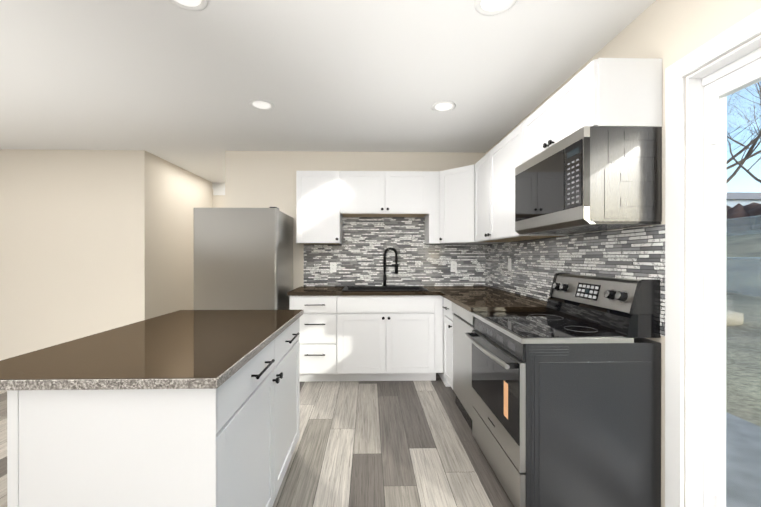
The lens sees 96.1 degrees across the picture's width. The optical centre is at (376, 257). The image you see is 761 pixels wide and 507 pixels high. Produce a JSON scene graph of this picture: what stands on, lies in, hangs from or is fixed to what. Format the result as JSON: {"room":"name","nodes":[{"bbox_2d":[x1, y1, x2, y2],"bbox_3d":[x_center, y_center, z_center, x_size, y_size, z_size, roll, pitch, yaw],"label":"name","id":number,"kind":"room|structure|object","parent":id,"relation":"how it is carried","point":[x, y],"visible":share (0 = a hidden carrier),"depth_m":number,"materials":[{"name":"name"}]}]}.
{"room":"kitchen","nodes":[
{"label":"kitchen","id":0,"kind":"room"},
{"bbox_2d":[212,183,224,207],"bbox_3d":[-2.271,0.007,6.169,0.925,2.500,1.000,0,0,-1],"label":"wall","id":1,"kind":"structure","parent":0,"point":[218,195],"depth_m":5.68,"materials":[{"name":"beige paint"}]},
{"bbox_2d":[0,149,485,359],"bbox_3d":[-2.885,0.008,5.306,8.600,2.500,2.700,0,0,-1],"label":"wall","id":2,"kind":"structure","parent":0,"point":[92,242],"depth_m":3.95,"materials":[{"name":"beige paint"}]},
{"bbox_2d":[296,171,347,243],"bbox_3d":[-0.602,-0.546,3.840,0.534,0.785,0.323,0,0,-1],"label":"upper cabinet","id":3,"kind":"object","parent":2,"relation":"attached to","point":[321,196],"depth_m":3.68,"materials":[{"name":"white wood"}]},
{"bbox_2d":[348,171,431,219],"bbox_3d":[0.087,-0.707,3.855,0.967,0.463,0.323,0,0,-1],"label":"upper cabinet","id":4,"kind":"object","parent":2,"relation":"attached to","point":[370,193],"depth_m":3.70,"materials":[{"name":"white wood"}]},
{"bbox_2d":[304,217,484,285],"bbox_3d":[0.217,-0.059,4.018,2.138,0.836,0.007,0,0,-1],"label":"backsplash","id":5,"kind":"structure","parent":2,"relation":"attached to","point":[357,255],"depth_m":4.01,"materials":[{"name":"tile"}]},
{"bbox_2d":[330,262,335,271],"bbox_3d":[-0.507,0.115,3.995,0.072,0.116,0.008,0,0,-1],"label":"electrical outlet","id":6,"kind":"object","parent":5,"relation":"attached to","point":[332,266],"visible":1,"depth_m":3.99,"materials":[{"name":"white plastic"}]},
{"bbox_2d":[451,262,456,271],"bbox_3d":[0.909,0.113,4.025,0.072,0.116,0.008,0,0,-1],"label":"electrical outlet","id":7,"kind":"object","parent":5,"relation":"attached to","point":[453,266],"visible":1,"depth_m":4.02,"materials":[{"name":"white plastic"}]},
{"bbox_2d":[0,373,513,506],"bbox_3d":[-2.798,1.313,1.234,8.600,0.100,10.850,0,0,-1],"label":"floor","id":8,"kind":"structure","parent":0,"point":[387,443],"depth_m":2.21,"materials":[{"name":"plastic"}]},
{"bbox_2d":[7,317,299,506],"bbox_3d":[-0.758,0.816,1.590,0.629,0.892,1.204,0,0,-1],"label":"kitchen island","id":9,"kind":"object","parent":8,"relation":"on","point":[232,440],"visible":0.9,"depth_m":0.99,"materials":[{"name":"white wood"}]},
{"bbox_2d":[0,310,303,389],"bbox_3d":[-0.856,0.353,1.579,0.792,0.030,1.260,0,0,-1],"label":"island countertop","id":10,"kind":"structure","parent":9,"relation":"on","point":[197,349],"depth_m":1.19,"materials":[{"name":"stone"}]},
{"bbox_2d":[193,207,292,309],"bbox_3d":[-1.340,0.390,3.574,0.780,1.740,0.730,0,0,-1],"label":"fridge","id":11,"kind":"object","parent":8,"relation":"on","point":[243,258],"visible":0.56,"depth_m":3.21,"materials":[{"name":"grey metal"}]},
{"bbox_2d":[289,296,348,381],"bbox_3d":[-0.604,0.817,3.690,0.532,0.884,0.628,0,0,-1],"label":"base cabinet","id":12,"kind":"object","parent":8,"relation":"on","point":[322,323],"depth_m":3.38,"materials":[{"name":"white wood"}]},
{"bbox_2d":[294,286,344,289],"bbox_3d":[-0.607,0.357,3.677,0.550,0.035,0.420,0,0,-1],"label":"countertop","id":13,"kind":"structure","parent":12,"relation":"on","point":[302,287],"depth_m":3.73,"materials":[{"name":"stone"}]},
{"bbox_2d":[287,286,502,295],"bbox_3d":[0.208,0.357,3.692,2.180,0.035,0.656,0,0,-1],"label":"countertop","id":14,"kind":"structure","parent":12,"relation":"on","point":[433,290],"depth_m":3.41,"materials":[{"name":"stone"}]},
{"bbox_2d":[342,286,428,290],"bbox_3d":[0.085,0.434,3.695,0.880,0.209,0.480,0,0,-1],"label":"drop-in sink","id":15,"kind":"object","parent":14,"relation":"in","point":[382,288],"visible":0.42,"depth_m":3.90,"materials":[{"name":"black metal"}]},
{"bbox_2d":[382,247,397,285],"bbox_3d":[0.160,0.108,3.970,0.182,0.460,0.141,0,0,-1],"label":"spring faucet","id":16,"kind":"object","parent":14,"relation":"on","point":[385,265],"visible":1,"depth_m":3.96,"materials":[{"name":"black metal"}]},
{"bbox_2d":[345,303,436,380],"bbox_3d":[0.088,0.910,3.705,0.964,0.699,0.628,0,0,-1],"label":"base cabinet","id":17,"kind":"object","parent":8,"relation":"on","point":[376,338],"depth_m":3.40,"materials":[{"name":"white wood"}]},
{"bbox_2d":[429,295,450,386],"bbox_3d":[0.982,0.817,3.689,0.632,0.884,0.698,0,0,-1],"label":"base cabinet","id":18,"kind":"object","parent":8,"relation":"on","point":[435,301],"depth_m":3.42,"materials":[{"name":"white wood"}]},
{"bbox_2d":[443,298,453,389],"bbox_3d":[0.964,0.818,3.189,0.690,0.884,0.436,0,0,-1],"label":"base cabinet","id":19,"kind":"object","parent":8,"relation":"on","point":[448,342],"visible":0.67,"depth_m":3.13,"materials":[{"name":"white wood"}]},
{"bbox_2d":[439,291,546,311],"bbox_3d":[0.976,0.358,2.871,0.680,0.035,1.020,0,0,-1],"label":"countertop","id":20,"kind":"structure","parent":19,"relation":"on","point":[479,299],"depth_m":2.64,"materials":[{"name":"stone"}]},
{"bbox_2d":[452,302,475,429],"bbox_3d":[0.987,0.821,2.665,0.663,0.880,0.604,0,0,-1],"label":"dishwasher","id":21,"kind":"object","parent":8,"relation":"on","point":[463,321],"visible":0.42,"depth_m":2.65,"materials":[{"name":"silver metal"}]},
{"bbox_2d":[465,272,660,506],"bbox_3d":[0.961,0.683,1.978,0.743,1.158,0.754,0,0,-1],"label":"electric range","id":22,"kind":"object","parent":8,"relation":"on","point":[566,398],"visible":1,"depth_m":1.61,"materials":[{"name":"grey metal"}]},
{"bbox_2d":[0,0,655,182],"bbox_3d":[-2.798,-1.297,1.230,8.600,0.120,10.850,0,0,-1],"label":"ceiling","id":23,"kind":"structure","parent":0,"point":[167,80],"depth_m":2.28,"materials":[{"name":"white paint"}]},
{"bbox_2d":[168,0,207,10],"bbox_3d":[-0.905,-1.231,1.611,0.200,0.010,0.200,0,0,-1],"label":"recessed light","id":24,"kind":"object","parent":23,"relation":"in","point":[194,5],"visible":1,"depth_m":1.66,"materials":[{"name":"white"}]},
{"bbox_2d":[249,99,274,110],"bbox_3d":[-0.930,-1.233,2.771,0.200,0.010,0.200,0,0,-1],"label":"recessed light","id":25,"kind":"object","parent":23,"relation":"in","point":[261,104],"visible":1,"depth_m":2.76,"materials":[{"name":"white"}]},
{"bbox_2d":[431,101,455,111],"bbox_3d":[0.549,-1.233,2.802,0.200,0.010,0.200,0,0,-1],"label":"recessed light","id":26,"kind":"object","parent":23,"relation":"in","point":[444,106],"visible":1,"depth_m":2.80,"materials":[{"name":"white"}]},
{"bbox_2d":[474,0,516,15],"bbox_3d":[0.574,-1.232,1.643,0.200,0.010,0.200,0,0,-1],"label":"recessed light","id":27,"kind":"object","parent":23,"relation":"in","point":[489,7],"visible":1,"depth_m":1.68,"materials":[{"name":"white"}]},
{"bbox_2d":[486,0,760,506],"bbox_3d":[1.455,0.015,-0.027,0.150,2.500,8.150,0,0,-1],"label":"wall","id":28,"kind":"structure","parent":0,"point":[669,32],"depth_m":1.59,"materials":[{"name":"beige paint"}]},
{"bbox_2d":[432,164,503,243],"bbox_3d":[0.991,-0.545,3.730,0.612,0.785,0.612,0,0,-1],"label":"upper cabinet","id":29,"kind":"object","parent":28,"relation":"attached to","point":[442,203],"depth_m":3.59,"materials":[{"name":"white wood"}]},
{"bbox_2d":[475,157,482,241],"bbox_3d":[1.148,-0.545,3.184,0.323,0.785,0.490,0,0,-1],"label":"upper cabinet","id":30,"kind":"object","parent":28,"relation":"attached to","point":[479,165],"depth_m":3.29,"materials":[{"name":"white wood"}]},
{"bbox_2d":[483,126,567,241],"bbox_3d":[1.158,-0.544,2.712,0.323,0.785,0.701,0,0,-1],"label":"upper cabinet","id":31,"kind":"object","parent":28,"relation":"attached to","point":[500,163],"depth_m":2.74,"materials":[{"name":"white wood"}]},
{"bbox_2d":[485,224,664,336],"bbox_3d":[1.316,0.105,2.806,0.007,0.522,2.465,0,0,-1],"label":"backsplash","id":32,"kind":"structure","parent":28,"relation":"attached to","point":[638,253],"depth_m":2.24,"materials":[{"name":"tile"}]},
{"bbox_2d":[508,259,510,270],"bbox_3d":[1.294,0.070,3.330,0.012,0.116,0.072,0,0,-1],"label":"outlet","id":33,"kind":"object","parent":32,"relation":"attached to","point":[509,264],"visible":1,"depth_m":3.33,"materials":[{"name":"white plastic"}]},
{"bbox_2d":[519,58,661,164],"bbox_3d":[1.174,-0.776,1.982,0.323,0.319,0.757,0,0,-1],"label":"upper cabinet","id":34,"kind":"object","parent":28,"relation":"attached to","point":[619,92],"depth_m":1.61,"materials":[{"name":"white wood"}]},
{"bbox_2d":[515,126,661,234],"bbox_3d":[1.146,-0.386,1.980,0.376,0.457,0.756,0,0,-1],"label":"over-the-range microwave","id":35,"kind":"object","parent":34,"relation":"attached to","point":[584,179],"visible":1,"depth_m":1.61,"materials":[{"name":"grey metal"}]},
{"bbox_2d":[665,8,760,506],"bbox_3d":[1.438,0.198,0.580,0.178,2.132,1.994,0,0,-1],"label":"door frame","id":36,"kind":"structure","parent":28,"relation":"attached to","point":[684,287],"depth_m":1.48,"materials":[{"name":"white wood"}]},
{"bbox_2d":[702,48,760,506],"bbox_3d":[1.462,0.245,0.581,0.130,2.037,1.804,0,0,-1],"label":"glass door","id":37,"kind":"structure","parent":28,"relation":"in","point":[723,83],"depth_m":1.42,"materials":[{"name":"white plastic"}]},
{"label":"outside","id":38,"kind":"structure","parent":0,"visible":0},
{"bbox_2d":[726,230,760,426],"bbox_3d":[40.414,-1.706,28.091,79.000,6.146,126.400,0,0,-1],"label":"ground","id":39,"kind":"structure","parent":38,"point":[749,409],"depth_m":5.65,"materials":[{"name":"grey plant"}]},
{"bbox_2d":[726,309,743,325],"bbox_3d":[6.684,1.161,6.666,0.820,0.395,0.573,0,0,-1],"label":"rock","id":40,"kind":"object","parent":39,"relation":"on","point":[732,315],"depth_m":6.42,"materials":[{"name":"beige"}]},
{"bbox_2d":[727,91,757,151],"bbox_3d":[28.957,-11.240,31.641,15.439,18.044,11.200,0,0,-1],"label":"tree","id":41,"kind":"object","parent":39,"relation":"on","point":[732,119],"depth_m":29.90,"materials":[{"name":"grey plant"}]},
{"bbox_2d":[726,412,760,506],"bbox_3d":[2.263,1.358,0.817,1.499,0.089,7.500,0,0,-1],"label":"ground","id":42,"kind":"structure","parent":39,"relation":"on","point":[747,450],"depth_m":2.18,"materials":[{"name":"concrete"}]},
{"bbox_2d":[726,215,760,235],"bbox_3d":[25.057,-2.051,24.559,0.060,1.551,80.060,0,0,-1],"label":"fence","id":43,"kind":"object","parent":39,"relation":"on","point":[736,223],"depth_m":23.49,"materials":[{"name":"silver metal"}]},
{"bbox_2d":[726,202,760,232],"bbox_3d":[28.164,-2.958,31.335,4.502,3.087,39.073,0,0,-1],"label":"hedge","id":44,"kind":"object","parent":39,"relation":"on","point":[755,211],"depth_m":25.20,"materials":[{"name":"brown"}]},
{"bbox_2d":[726,257,760,296],"bbox_3d":[11.775,0.590,14.274,0.060,1.538,60.060,0,0,-1],"label":"fence","id":45,"kind":"object","parent":39,"relation":"on","point":[736,258],"depth_m":11.01,"materials":[{"name":"grey wood"}]},
{"bbox_2d":[726,192,760,207],"bbox_3d":[44.257,-6.445,47.971,22.400,5.400,10.000,0,0,-1],"label":"house","id":46,"kind":"structure","parent":39,"relation":"on","point":[729,196],"depth_m":43.55,"materials":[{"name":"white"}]},
{"bbox_2d":[726,84,760,183],"bbox_3d":[29.853,-11.821,24.910,15.882,19.946,12.884,0,0,-1],"label":"tree","id":47,"kind":"object","parent":39,"relation":"on","point":[750,152],"depth_m":26.70,"materials":[{"name":"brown plant"}]},
{"bbox_2d":[727,81,760,182],"bbox_3d":[28.319,-9.475,25.425,9.394,15.536,10.510,0,0,-1],"label":"tree","id":48,"kind":"object","parent":39,"relation":"on","point":[748,171],"depth_m":24.89,"materials":[{"name":"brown plant"}]},
{"bbox_2d":[729,97,759,133],"bbox_3d":[30.758,-12.764,34.634,14.035,19.697,8.162,0,0,-12],"label":"tree","id":49,"kind":"object","parent":39,"relation":"on","point":[738,121],"depth_m":33.88,"materials":[{"name":"grey plant"}]},
{"bbox_2d":[729,88,760,139],"bbox_3d":[38.359,-12.928,31.567,11.468,18.613,13.118,0,0,-1],"label":"tree","id":50,"kind":"object","parent":39,"relation":"on","point":[749,117],"depth_m":33.36,"materials":[{"name":"grey plant"}]}
]}

